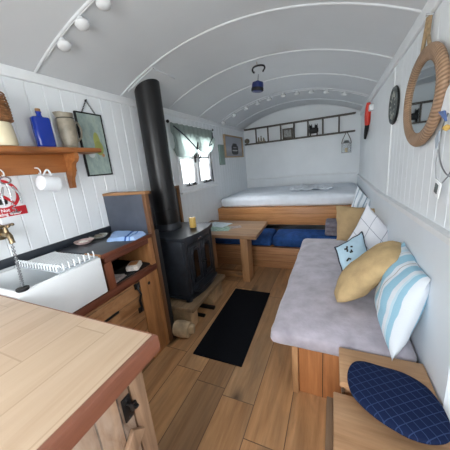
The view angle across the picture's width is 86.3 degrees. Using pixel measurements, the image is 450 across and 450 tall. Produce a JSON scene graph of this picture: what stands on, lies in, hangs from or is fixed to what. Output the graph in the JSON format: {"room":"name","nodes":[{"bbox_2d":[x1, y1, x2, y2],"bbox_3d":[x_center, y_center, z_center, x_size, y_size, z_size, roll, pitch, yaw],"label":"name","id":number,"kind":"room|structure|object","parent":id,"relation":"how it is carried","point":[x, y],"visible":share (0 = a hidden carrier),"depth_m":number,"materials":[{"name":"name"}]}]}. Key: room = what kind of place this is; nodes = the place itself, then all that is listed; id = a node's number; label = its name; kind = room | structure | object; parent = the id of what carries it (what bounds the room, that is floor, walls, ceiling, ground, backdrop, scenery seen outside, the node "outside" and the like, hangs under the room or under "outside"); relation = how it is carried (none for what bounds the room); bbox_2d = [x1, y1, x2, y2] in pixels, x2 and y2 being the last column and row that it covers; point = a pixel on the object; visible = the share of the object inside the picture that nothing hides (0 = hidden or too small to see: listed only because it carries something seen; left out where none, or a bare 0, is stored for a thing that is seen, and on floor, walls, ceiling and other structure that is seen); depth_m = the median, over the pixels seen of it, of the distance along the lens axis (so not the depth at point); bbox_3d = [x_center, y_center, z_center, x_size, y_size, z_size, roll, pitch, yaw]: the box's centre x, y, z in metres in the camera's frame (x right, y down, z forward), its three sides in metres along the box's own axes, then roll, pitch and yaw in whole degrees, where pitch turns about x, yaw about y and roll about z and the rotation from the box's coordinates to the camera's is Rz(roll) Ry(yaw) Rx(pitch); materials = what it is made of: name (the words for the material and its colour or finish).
{"room":"shepherd's hut interior","nodes":[
{"label":"shepherd's hut interior","id":0,"kind":"room"},
{"bbox_2d":[0,75,247,272],"bbox_3d":[-0.696,-0.174,2.436,0.050,1.985,5.720,1,15,24],"label":"wall","id":1,"kind":"structure","parent":0,"point":[52,217],"depth_m":1.72,"materials":[{"name":"white paint"}]},
{"bbox_2d":[0,223,14,243],"bbox_3d":[-1.144,0.045,1.255,0.102,0.099,0.087,1,15,24],"label":"tap","id":2,"kind":"object","parent":1,"relation":"attached to","point":[4,232],"visible":1,"depth_m":1.24,"materials":[{"name":"gold metal"}]},
{"bbox_2d":[11,243,29,292],"bbox_3d":[-0.985,0.185,1.123,0.048,0.152,0.396,-18,19,-42],"label":"chain","id":3,"kind":"object","parent":2,"relation":"hanging from","point":[22,288],"visible":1,"depth_m":1.07,"materials":[{"name":"grey metal"}]},
{"bbox_2d":[0,176,27,218],"bbox_3d":[-1.187,-0.144,1.272,0.006,0.215,0.205,1,15,24],"label":"sign","id":4,"kind":"object","parent":1,"relation":"attached to","point":[5,211],"visible":0.81,"depth_m":1.31,"materials":[{"name":"red"}]},
{"bbox_2d":[0,145,101,187],"bbox_3d":[-1.139,-0.265,1.213,0.138,0.248,1.162,1,15,24],"label":"wall shelf","id":5,"kind":"object","parent":1,"relation":"attached to","point":[14,160],"visible":1,"depth_m":1.40,"materials":[{"name":"brown wood"}]},
{"bbox_2d":[0,91,18,145],"bbox_3d":[-1.148,-0.532,1.173,0.173,0.288,0.173,1,15,24],"label":"jar","id":6,"kind":"object","parent":5,"relation":"on","point":[8,137],"visible":0.98,"depth_m":1.17,"materials":[{"name":"brown ceramic"}]},
{"bbox_2d":[0,176,22,213],"bbox_3d":[-1.131,-0.159,1.265,0.048,0.195,0.094,1,15,24],"label":"hanging utensil","id":7,"kind":"object","parent":5,"relation":"hanging from","point":[9,178],"visible":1,"depth_m":1.26,"materials":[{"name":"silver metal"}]},
{"bbox_2d":[29,108,56,146],"bbox_3d":[-1.049,-0.554,1.380,0.046,0.211,0.093,1,15,24],"label":"bottle","id":8,"kind":"object","parent":5,"relation":"on","point":[41,126],"visible":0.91,"depth_m":1.36,"materials":[{"name":"blue glass"}]},
{"bbox_2d":[36,169,61,191],"bbox_3d":[-1.036,-0.258,1.402,0.097,0.135,0.105,1,15,24],"label":"mug","id":9,"kind":"object","parent":5,"relation":"hanging from","point":[44,182],"visible":1,"depth_m":1.38,"materials":[{"name":"ceramic"}]},
{"bbox_2d":[52,111,82,146],"bbox_3d":[-0.996,-0.597,1.532,0.106,0.211,0.144,-5,14,3],"label":"pitcher","id":10,"kind":"object","parent":5,"relation":"on","point":[66,125],"visible":0.92,"depth_m":1.49,"materials":[{"name":"beige ceramic"}]},
{"bbox_2d":[0,226,111,269],"bbox_3d":[-1.073,0.138,1.523,0.016,0.048,0.850,1,15,24],"label":"strip","id":11,"kind":"object","parent":1,"relation":"attached to","point":[8,262],"visible":1,"depth_m":1.48,"materials":[{"name":"stone"}]},
{"bbox_2d":[34,0,92,72],"bbox_3d":[-0.218,-0.986,0.968,2.008,0.258,0.016,1,15,24],"label":"trim","id":12,"kind":"structure","parent":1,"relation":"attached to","point":[87,2],"depth_m":1.25,"materials":[{"name":"grey paint"}]},
{"bbox_2d":[44,0,94,60],"bbox_3d":[-0.208,-1.005,0.967,1.798,0.205,0.008,1,15,24],"label":"cable","id":13,"kind":"object","parent":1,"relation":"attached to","point":[80,14],"visible":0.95,"depth_m":1.24,"materials":[{"name":"white plastic"}]},
{"bbox_2d":[57,37,71,51],"bbox_3d":[-0.863,-0.971,1.287,0.067,0.059,0.072,1,15,24],"label":"bulb","id":14,"kind":"object","parent":13,"relation":"hanging from","point":[63,44],"visible":1,"depth_m":1.27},
{"bbox_2d":[75,15,89,30],"bbox_3d":[-0.718,-1.018,1.208,0.068,0.058,0.072,1,15,24],"label":"bulb","id":15,"kind":"object","parent":13,"relation":"hanging from","point":[81,23],"visible":1,"depth_m":1.19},
{"bbox_2d":[96,0,111,10],"bbox_3d":[-0.573,-1.052,1.132,0.070,0.056,0.072,1,15,24],"label":"bulb","id":16,"kind":"object","parent":13,"relation":"hanging from","point":[103,5],"visible":1,"depth_m":1.12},
{"bbox_2d":[73,99,112,176],"bbox_3d":[-0.959,-0.627,1.746,0.018,0.526,0.212,1,15,24],"label":"picture","id":17,"kind":"object","parent":1,"relation":"attached to","point":[96,164],"visible":1,"depth_m":1.75,"materials":[{"name":"green paper"}]},
{"bbox_2d":[0,63,243,132],"bbox_3d":[-0.763,-1.085,2.169,0.020,0.057,5.670,1,15,24],"label":"trim","id":18,"kind":"structure","parent":1,"relation":"attached to","point":[5,70],"depth_m":1.64,"materials":[{"name":"white paint"}]},
{"bbox_2d":[148,185,183,228],"bbox_3d":[-0.649,0.236,2.454,0.029,1.175,0.885,1,15,24],"label":"shield","id":19,"kind":"object","parent":1,"relation":"attached to","point":[177,190],"visible":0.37,"depth_m":2.68,"materials":[{"name":"brown wood"}]},
{"bbox_2d":[174,143,218,194],"bbox_3d":[-0.360,-0.814,3.107,0.095,0.708,0.960,1,15,24],"label":"window","id":20,"kind":"structure","parent":1,"relation":"in","point":[198,184],"depth_m":3.10,"materials":[{"name":"white paint"}]},
{"bbox_2d":[166,119,214,157],"bbox_3d":[-0.347,-1.041,2.983,0.090,0.391,1.076,1,15,24],"label":"curtain","id":21,"kind":"object","parent":20,"relation":"attached to","point":[188,139],"visible":1,"depth_m":2.86,"materials":[{"name":"grey fabric"}]},
{"bbox_2d":[218,144,224,164],"bbox_3d":[-0.051,-1.095,3.751,0.021,0.305,0.185,1,15,24],"label":"wall plaque","id":22,"kind":"object","parent":1,"relation":"attached to","point":[220,147],"visible":1,"depth_m":3.72,"materials":[{"name":"grey paint"}]},
{"bbox_2d":[223,134,243,157],"bbox_3d":[0.163,-1.370,4.206,0.028,0.359,0.860,1,15,24],"label":"framed print","id":23,"kind":"object","parent":1,"relation":"attached to","point":[233,145],"visible":0.93,"depth_m":4.15,"materials":[{"name":"grey paper"}]},
{"bbox_2d":[120,2,421,96],"bbox_3d":[0.038,-1.152,1.530,2.008,0.258,0.016,1,15,24],"label":"trim","id":24,"kind":"structure","parent":1,"relation":"attached to","point":[322,3],"depth_m":1.37,"materials":[{"name":"grey paint"}]},
{"bbox_2d":[168,49,392,108],"bbox_3d":[0.293,-1.318,2.093,2.008,0.258,0.016,1,15,24],"label":"trim","id":25,"kind":"structure","parent":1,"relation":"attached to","point":[302,49],"depth_m":1.98,"materials":[{"name":"grey paint"}]},
{"bbox_2d":[0,0,427,128],"bbox_3d":[0.127,-1.212,1.728,2.139,0.302,5.810,1,15,24],"label":"ceiling","id":26,"kind":"structure","parent":0,"point":[121,42],"depth_m":1.59,"materials":[{"name":"grey paint"}]},
{"bbox_2d":[128,67,174,93],"bbox_3d":[-0.610,-1.172,2.006,0.277,0.117,0.290,1,15,24],"label":"ceiling plate","id":27,"kind":"object","parent":26,"relation":"attached to","point":[164,79],"depth_m":1.93,"materials":[{"name":"grey paint"}]},
{"bbox_2d":[251,62,265,92],"bbox_3d":[0.287,-1.319,2.142,0.110,0.245,0.124,-13,16,-27],"label":"lamp","id":28,"kind":"object","parent":26,"relation":"hanging from","point":[257,86],"visible":1,"depth_m":2.13,"materials":[{"name":"blue metal"}]},
{"bbox_2d":[199,73,377,116],"bbox_3d":[0.548,-1.485,2.656,2.008,0.258,0.016,1,15,24],"label":"trim","id":29,"kind":"structure","parent":26,"relation":"attached to","point":[306,73],"depth_m":2.52,"materials":[{"name":"grey paint"}]},
{"bbox_2d":[219,88,369,122],"bbox_3d":[0.796,-1.646,3.201,2.008,0.258,0.016,1,15,24],"label":"trim","id":30,"kind":"structure","parent":26,"relation":"attached to","point":[303,88],"depth_m":3.09,"materials":[{"name":"grey paint"}]},
{"bbox_2d":[221,89,367,122],"bbox_3d":[0.814,-1.661,3.256,1.948,0.239,0.008,1,15,24],"label":"cable","id":31,"kind":"object","parent":26,"relation":"attached to","point":[313,89],"visible":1,"depth_m":3.15,"materials":[{"name":"white plastic"}]},
{"bbox_2d":[235,99,363,126],"bbox_3d":[1.059,-1.817,3.781,2.008,0.258,0.016,1,15,24],"label":"trim","id":32,"kind":"structure","parent":26,"relation":"attached to","point":[302,99],"depth_m":3.72,"materials":[{"name":"grey paint"}]},
{"bbox_2d":[142,228,326,449],"bbox_3d":[0.325,0.825,2.239,2.122,0.040,5.790,1,15,24],"label":"floor","id":33,"kind":"structure","parent":0,"point":[196,402],"depth_m":1.46,"materials":[{"name":"brown wood"}]},
{"bbox_2d":[0,295,159,449],"bbox_3d":[-0.944,0.914,0.439,1.157,0.900,1.344,1,15,24],"label":"kitchen counter","id":34,"kind":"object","parent":33,"relation":"on","point":[69,381],"depth_m":0.60,"materials":[{"name":"brown wood"}]},
{"bbox_2d":[73,237,169,358],"bbox_3d":[-0.831,0.624,1.556,0.440,0.897,0.839,1,15,24],"label":"base cabinet","id":35,"kind":"object","parent":33,"relation":"on","point":[135,301],"visible":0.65,"depth_m":1.62,"materials":[{"name":"brown wood"}]},
{"bbox_2d":[56,232,151,258],"bbox_3d":[-0.803,0.124,1.626,0.419,0.027,0.430,1,15,24],"label":"countertop","id":36,"kind":"structure","parent":35,"relation":"on","point":[101,248],"depth_m":1.52,"materials":[{"name":"stone"}]},
{"bbox_2d":[0,257,107,312],"bbox_3d":[-0.951,0.334,1.275,0.405,0.215,0.406,1,15,24],"label":"sink","id":37,"kind":"object","parent":36,"relation":"in","point":[70,290],"visible":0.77,"depth_m":1.23,"materials":[{"name":"white ceramic"}]},
{"bbox_2d":[15,251,97,273],"bbox_3d":[-0.932,0.185,1.326,0.391,0.041,0.212,1,15,24],"label":"dish rack","id":38,"kind":"object","parent":37,"relation":"on","point":[55,262],"visible":0.99,"depth_m":1.29,"materials":[{"name":"white metal"}]},
{"bbox_2d":[73,238,93,244],"bbox_3d":[-0.954,0.116,1.627,0.124,0.022,0.123,1,15,24],"label":"dish","id":39,"kind":"object","parent":36,"relation":"on","point":[84,241],"visible":1,"depth_m":1.61,"materials":[{"name":"ceramic"}]},
{"bbox_2d":[89,233,107,238],"bbox_3d":[-0.917,0.082,1.745,0.128,0.022,0.127,1,15,24],"label":"dish","id":40,"kind":"object","parent":36,"relation":"on","point":[100,235],"visible":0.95,"depth_m":1.73,"materials":[{"name":"grey ceramic"}]},
{"bbox_2d":[107,231,145,241],"bbox_3d":[-0.737,0.075,1.688,0.355,0.027,0.202,1,15,24],"label":"cloth","id":41,"kind":"object","parent":36,"relation":"on","point":[116,235],"visible":1,"depth_m":1.64,"materials":[{"name":"blue fabric"}]},
{"bbox_2d":[114,274,126,282],"bbox_3d":[-0.719,0.346,1.548,0.113,0.013,0.122,-2,14,12],"label":"paper stack","id":42,"kind":"object","parent":35,"relation":"in","point":[118,277],"visible":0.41,"depth_m":1.56,"materials":[{"name":"white paper"}]},
{"bbox_2d":[126,260,141,271],"bbox_3d":[-0.641,0.285,1.694,0.086,0.040,0.121,-7,14,-4],"label":"packet","id":43,"kind":"object","parent":35,"relation":"on","point":[133,265],"visible":1,"depth_m":1.65,"materials":[{"name":"white paper"}]},
{"bbox_2d":[102,191,173,340],"bbox_3d":[-0.671,0.345,1.931,0.415,1.223,0.089,1,15,24],"label":"screen panel","id":44,"kind":"object","parent":33,"relation":"on","point":[131,210],"visible":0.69,"depth_m":1.80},
{"bbox_2d":[172,319,194,337],"bbox_3d":[-0.331,0.860,1.980,0.171,0.136,0.141,1,15,24],"label":"log","id":45,"kind":"object","parent":33,"relation":"on","point":[183,328],"visible":1,"depth_m":1.95,"materials":[{"name":"beige wood"}]},
{"bbox_2d":[172,309,198,325],"bbox_3d":[-0.349,0.801,2.134,0.198,0.186,0.118,1,15,24],"label":"support block","id":46,"kind":"object","parent":33,"relation":"on","point":[192,317],"visible":0.3,"depth_m":2.08,"materials":[{"name":"brown wood"}]},
{"bbox_2d":[199,303,215,309],"bbox_3d":[-0.219,0.805,2.396,0.260,0.024,0.040,1,15,24],"label":"bar","id":47,"kind":"object","parent":33,"relation":"on","point":[207,306],"visible":0.56,"depth_m":2.36,"materials":[{"name":"black metal"}]},
{"bbox_2d":[203,282,222,304],"bbox_3d":[-0.174,0.686,2.528,0.228,0.187,0.233,1,15,24],"label":"support block","id":48,"kind":"object","parent":33,"relation":"on","point":[215,295],"visible":0.29,"depth_m":2.44,"materials":[{"name":"brown wood"}]},
{"bbox_2d":[170,273,224,312],"bbox_3d":[-0.366,0.625,2.380,0.520,0.037,0.670,1,15,24],"label":"hearth slab","id":49,"kind":"object","parent":48,"relation":"on","point":[176,304],"visible":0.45,"depth_m":2.12,"materials":[{"name":"brown wood"}]},
{"bbox_2d":[134,79,216,302],"bbox_3d":[-0.447,-0.285,2.143,0.536,1.851,0.550,1,15,24],"label":"wood stove","id":50,"kind":"object","parent":49,"relation":"on","point":[188,254],"visible":0.97,"depth_m":2.07,"materials":[{"name":"black metal"}]},
{"bbox_2d":[189,217,195,227],"bbox_3d":[-0.304,-0.029,2.250,0.062,0.102,0.062,1,15,24],"label":"pillar candle","id":51,"kind":"object","parent":50,"relation":"on","point":[192,221],"visible":1,"depth_m":2.23,"materials":[{"name":"yellow wax"}]},
{"bbox_2d":[193,288,269,366],"bbox_3d":[0.116,0.839,2.157,0.424,0.010,0.980,1,15,24],"label":"floor mat","id":52,"kind":"object","parent":33,"relation":"on","point":[229,337],"visible":1,"depth_m":2.02,"materials":[{"name":"black fabric"}]},
{"bbox_2d":[209,220,266,281],"bbox_3d":[0.093,0.316,3.033,0.853,0.601,0.675,1,15,24],"label":"trestle table","id":53,"kind":"object","parent":33,"relation":"on","point":[250,230],"visible":0.66,"depth_m":2.79,"materials":[{"name":"brown wood"}]},
{"bbox_2d":[211,226,230,230],"bbox_3d":[-0.079,0.046,2.926,0.300,0.004,0.200,-1,15,16],"label":"leaflet","id":54,"kind":"object","parent":53,"relation":"on","point":[226,228],"visible":0.58,"depth_m":2.90,"materials":[{"name":"green paper"}]},
{"bbox_2d":[212,222,231,226],"bbox_3d":[-0.085,-0.006,3.130,0.300,0.006,0.210,6,18,38],"label":"leaflet","id":55,"kind":"object","parent":53,"relation":"on","point":[214,224],"visible":0.76,"depth_m":3.11,"materials":[{"name":"white paper"}]},
{"bbox_2d":[216,243,299,268],"bbox_3d":[0.771,0.361,3.241,1.972,0.285,0.448,1,15,24],"label":"bench base","id":56,"kind":"object","parent":33,"relation":"on","point":[271,256],"visible":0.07,"depth_m":3.12,"materials":[{"name":"orange wood"}]},
{"bbox_2d":[215,228,276,245],"bbox_3d":[0.250,0.146,3.373,0.897,0.160,0.399,1,15,24],"label":"seat cushion","id":57,"kind":"object","parent":56,"relation":"on","point":[265,238],"visible":0.33,"depth_m":3.14,"materials":[{"name":"blue fabric"}]},
{"bbox_2d":[272,229,336,247],"bbox_3d":[1.143,0.160,2.973,1.059,0.159,0.399,1,15,24],"label":"seat cushion","id":58,"kind":"object","parent":56,"relation":"on","point":[282,237],"visible":0.5,"depth_m":2.95,"materials":[{"name":"blue fabric"}]},
{"bbox_2d":[325,218,336,235],"bbox_3d":[1.273,0.019,2.834,0.174,0.155,0.272,1,15,24],"label":"folded blanket","id":59,"kind":"object","parent":58,"relation":"on","point":[331,223],"visible":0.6,"depth_m":2.74,"materials":[{"name":"grey fabric"}]},
{"bbox_2d":[218,205,350,224],"bbox_3d":[1.113,-0.081,3.989,1.972,0.712,1.466,1,15,24],"label":"raised bed","id":60,"kind":"object","parent":33,"relation":"on","point":[286,215],"visible":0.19,"depth_m":3.29,"materials":[{"name":"orange wood"}]},
{"bbox_2d":[221,182,356,206],"bbox_3d":[1.079,-0.507,3.886,1.936,0.165,1.366,1,15,24],"label":"mattress","id":61,"kind":"object","parent":60,"relation":"on","point":[341,193],"visible":0.74,"depth_m":3.38,"materials":[{"name":"white fabric"}]},
{"bbox_2d":[288,183,332,190],"bbox_3d":[1.328,-0.585,3.694,0.620,0.048,0.620,1,15,24],"label":"throw","id":62,"kind":"object","parent":61,"relation":"on","point":[328,186],"visible":1,"depth_m":3.61,"materials":[{"name":"white fabric"}]},
{"bbox_2d":[351,185,369,207],"bbox_3d":[1.517,-0.153,2.700,0.179,0.560,0.240,-15,17,-33],"label":"cushion","id":63,"kind":"object","parent":61,"relation":"on","point":[360,199],"visible":0.34,"depth_m":2.68,"materials":[{"name":"grey fabric"}]},
{"bbox_2d":[291,346,340,397],"bbox_3d":[0.975,0.621,1.996,0.571,0.349,1.635,1,15,24],"label":"bench","id":64,"kind":"object","parent":33,"relation":"on","point":[316,373],"visible":0.27,"depth_m":1.36,"materials":[{"name":"orange wood"}]},
{"bbox_2d":[270,238,418,362],"bbox_3d":[0.888,0.401,1.939,0.695,0.118,1.697,1,15,24],"label":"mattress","id":65,"kind":"object","parent":64,"relation":"on","point":[309,316],"visible":0.65,"depth_m":1.39,"materials":[{"name":"grey fabric"}]},
{"bbox_2d":[334,231,367,271],"bbox_3d":[0.926,0.233,1.730,0.357,0.285,0.223,-9,15,-15],"label":"cushion","id":66,"kind":"object","parent":65,"relation":"on","point":[347,252],"visible":0.52,"depth_m":1.73,"materials":[{"name":"blue fabric"}]},
{"bbox_2d":[336,205,374,240],"bbox_3d":[1.334,-0.002,2.420,0.400,0.380,0.160,1,15,24],"label":"cushion","id":67,"kind":"object","parent":65,"relation":"on","point":[347,218],"visible":0.49,"depth_m":2.43,"materials":[{"name":"beige fabric"}]},
{"bbox_2d":[346,204,387,249],"bbox_3d":[1.134,0.126,1.854,0.181,0.570,0.336,-14,16,-30],"label":"cushion","id":68,"kind":"object","parent":65,"relation":"on","point":[374,230],"visible":0.45,"depth_m":1.82,"materials":[{"name":"white fabric"}]},
{"bbox_2d":[334,241,400,301],"bbox_3d":[0.845,0.279,1.439,0.336,0.377,0.356,4,17,34],"label":"cushion","id":69,"kind":"object","parent":65,"relation":"on","point":[363,274],"visible":0.9,"depth_m":1.33,"materials":[{"name":"beige fabric"}]},
{"bbox_2d":[374,241,430,359],"bbox_3d":[0.860,0.338,1.188,0.197,0.394,0.500,1,15,24],"label":"cushion","id":70,"kind":"object","parent":65,"relation":"on","point":[402,292],"visible":0.89,"depth_m":1.06,"materials":[{"name":"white fabric"}]},
{"bbox_2d":[325,392,449,449],"bbox_3d":[0.502,0.965,0.722,0.379,0.392,0.610,1,15,24],"label":"box","id":71,"kind":"object","parent":33,"relation":"on","point":[349,426],"visible":0.61,"depth_m":0.85,"materials":[{"name":"brown wood"}]},
{"bbox_2d":[339,347,438,400],"bbox_3d":[0.686,0.835,1.068,0.330,0.440,0.203,1,15,24],"label":"wooden chest","id":72,"kind":"object","parent":33,"relation":"on","point":[347,357],"visible":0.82,"depth_m":1.04,"materials":[{"name":"brown wood"}]},
{"bbox_2d":[347,361,449,444],"bbox_3d":[0.629,0.639,0.899,0.302,0.024,0.287,1,15,24],"label":"pillow","id":73,"kind":"object","parent":72,"relation":"on","point":[396,399],"visible":1,"depth_m":0.86,"materials":[{"name":"blue fabric"}]},
{"bbox_2d":[244,106,360,228],"bbox_3d":[1.361,-1.004,4.482,2.082,2.210,0.050,1,15,24],"label":"wall","id":74,"kind":"structure","parent":0,"point":[319,154],"depth_m":4.32,"materials":[{"name":"white paint"}]},
{"bbox_2d":[244,112,355,145],"bbox_3d":[1.244,-1.680,4.267,1.895,0.296,0.060,1,15,24],"label":"ladder","id":75,"kind":"object","parent":74,"relation":"attached to","point":[351,113],"visible":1,"depth_m":4.20,"materials":[{"name":"brown wood"}]},
{"bbox_2d":[282,128,292,138],"bbox_3d":[1.127,-1.646,4.319,0.180,0.175,0.020,1,15,24],"label":"photo frame","id":76,"kind":"object","parent":75,"relation":"on","point":[287,133],"visible":1,"depth_m":4.32,"materials":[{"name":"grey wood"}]},
{"bbox_2d":[284,129,290,136],"bbox_3d":[1.127,-1.646,4.319,0.132,0.127,0.001,1,15,24],"label":"photo","id":77,"kind":"object","parent":76,"relation":"attached to","point":[287,133],"depth_m":4.32},
{"bbox_2d":[309,124,317,135],"bbox_3d":[1.531,-1.647,4.145,0.151,0.185,0.057,1,15,24],"label":"ornament","id":78,"kind":"object","parent":75,"relation":"on","point":[315,129],"visible":1,"depth_m":4.13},
{"bbox_2d":[341,131,351,152],"bbox_3d":[2.000,-1.367,3.954,0.155,0.341,0.120,1,15,24],"label":"glass lantern","id":79,"kind":"object","parent":75,"relation":"hanging from","point":[345,141],"visible":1,"depth_m":3.94,"materials":[{"name":"grey metal"}]},
{"bbox_2d":[247,171,356,179],"bbox_3d":[1.342,-0.910,4.483,1.968,0.030,0.012,1,15,24],"label":"trim","id":80,"kind":"structure","parent":74,"relation":"attached to","point":[355,171],"depth_m":4.43,"materials":[{"name":"white paint"}]},
{"bbox_2d":[245,104,359,128],"bbox_3d":[1.254,-1.944,4.211,1.986,0.257,0.024,1,15,24],"label":"trim","id":81,"kind":"structure","parent":74,"relation":"attached to","point":[315,104],"depth_m":4.10,"materials":[{"name":"white paint"}]},
{"bbox_2d":[359,0,449,420],"bbox_3d":[1.176,-0.145,1.595,0.050,1.985,5.720,1,15,24],"label":"wall","id":82,"kind":"structure","parent":0,"point":[412,169],"depth_m":1.39,"materials":[{"name":"white paint"}]},
{"bbox_2d":[364,102,370,138],"bbox_3d":[1.755,-1.280,2.980,0.066,0.406,0.304,1,15,24],"label":"torch","id":83,"kind":"object","parent":82,"relation":"hanging from","point":[367,116],"visible":0.96,"depth_m":2.87,"materials":[{"name":"plastic"}]},
{"bbox_2d":[368,104,373,110],"bbox_3d":[1.618,-1.299,2.657,0.044,0.065,0.080,1,15,24],"label":"clip","id":84,"kind":"object","parent":82,"relation":"attached to","point":[371,106],"visible":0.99,"depth_m":2.62,"materials":[{"name":"white plastic"}]},
{"bbox_2d":[385,66,396,194],"bbox_3d":[1.243,-0.674,1.801,0.012,0.905,0.040,1,15,24],"label":"trim","id":85,"kind":"structure","parent":82,"relation":"attached to","point":[395,68],"depth_m":1.81,"materials":[{"name":"white paint"}]},
{"bbox_2d":[388,85,399,124],"bbox_3d":[1.188,-0.841,1.691,0.024,0.254,0.254,1,15,24],"label":"disc","id":86,"kind":"object","parent":82,"relation":"attached to","point":[394,102],"visible":1,"depth_m":1.65,"materials":[{"name":"grey ceramic"}]},
{"bbox_2d":[360,0,442,115],"bbox_3d":[1.045,-1.054,1.358,0.020,0.070,5.670,1,15,24],"label":"trim","id":87,"kind":"structure","parent":82,"relation":"attached to","point":[430,6],"depth_m":1.38,"materials":[{"name":"white paint"}]},
{"bbox_2d":[357,176,449,417],"bbox_3d":[1.548,0.087,2.519,0.022,1.020,3.820,1,15,24],"label":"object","id":88,"kind":"structure","parent":82,"relation":"attached to","point":[430,338],"depth_m":0.98,"materials":[{"name":"white wood"}]},
{"bbox_2d":[357,174,449,245],"bbox_3d":[1.496,-0.388,2.402,0.034,0.083,3.820,1,15,24],"label":"trim","id":89,"kind":"structure","parent":82,"relation":"attached to","point":[441,233],"depth_m":1.15,"materials":[{"name":"white paint"}]},
{"bbox_2d":[403,12,449,146],"bbox_3d":[0.908,-0.652,1.095,0.043,0.565,0.539,1,15,24],"label":"mirror","id":90,"kind":"object","parent":82,"relation":"attached to","point":[429,80],"visible":1,"depth_m":1.05,"materials":[{"name":"brown mirror"}]},
{"bbox_2d":[409,60,435,132],"bbox_3d":[0.914,-0.584,1.113,0.006,0.336,0.452,1,15,24],"label":"mirror glass","id":91,"kind":"object","parent":90,"relation":"attached to","point":[422,80],"depth_m":1.10,"materials":[{"name":"white"}]},
{"bbox_2d":[432,85,449,198],"bbox_3d":[0.776,-0.278,0.808,0.034,0.402,0.339,0,15,20],"label":"mobile","id":92,"kind":"object","parent":82,"relation":"attached to","point":[446,103],"visible":1,"depth_m":0.89,"materials":[{"name":"grey metal"}]},
{"bbox_2d":[434,183,438,193],"bbox_3d":[0.814,-0.141,0.925,0.002,0.042,0.038,1,15,24],"label":"picture","id":93,"kind":"object","parent":92,"relation":"attached to","point":[436,185],"depth_m":0.92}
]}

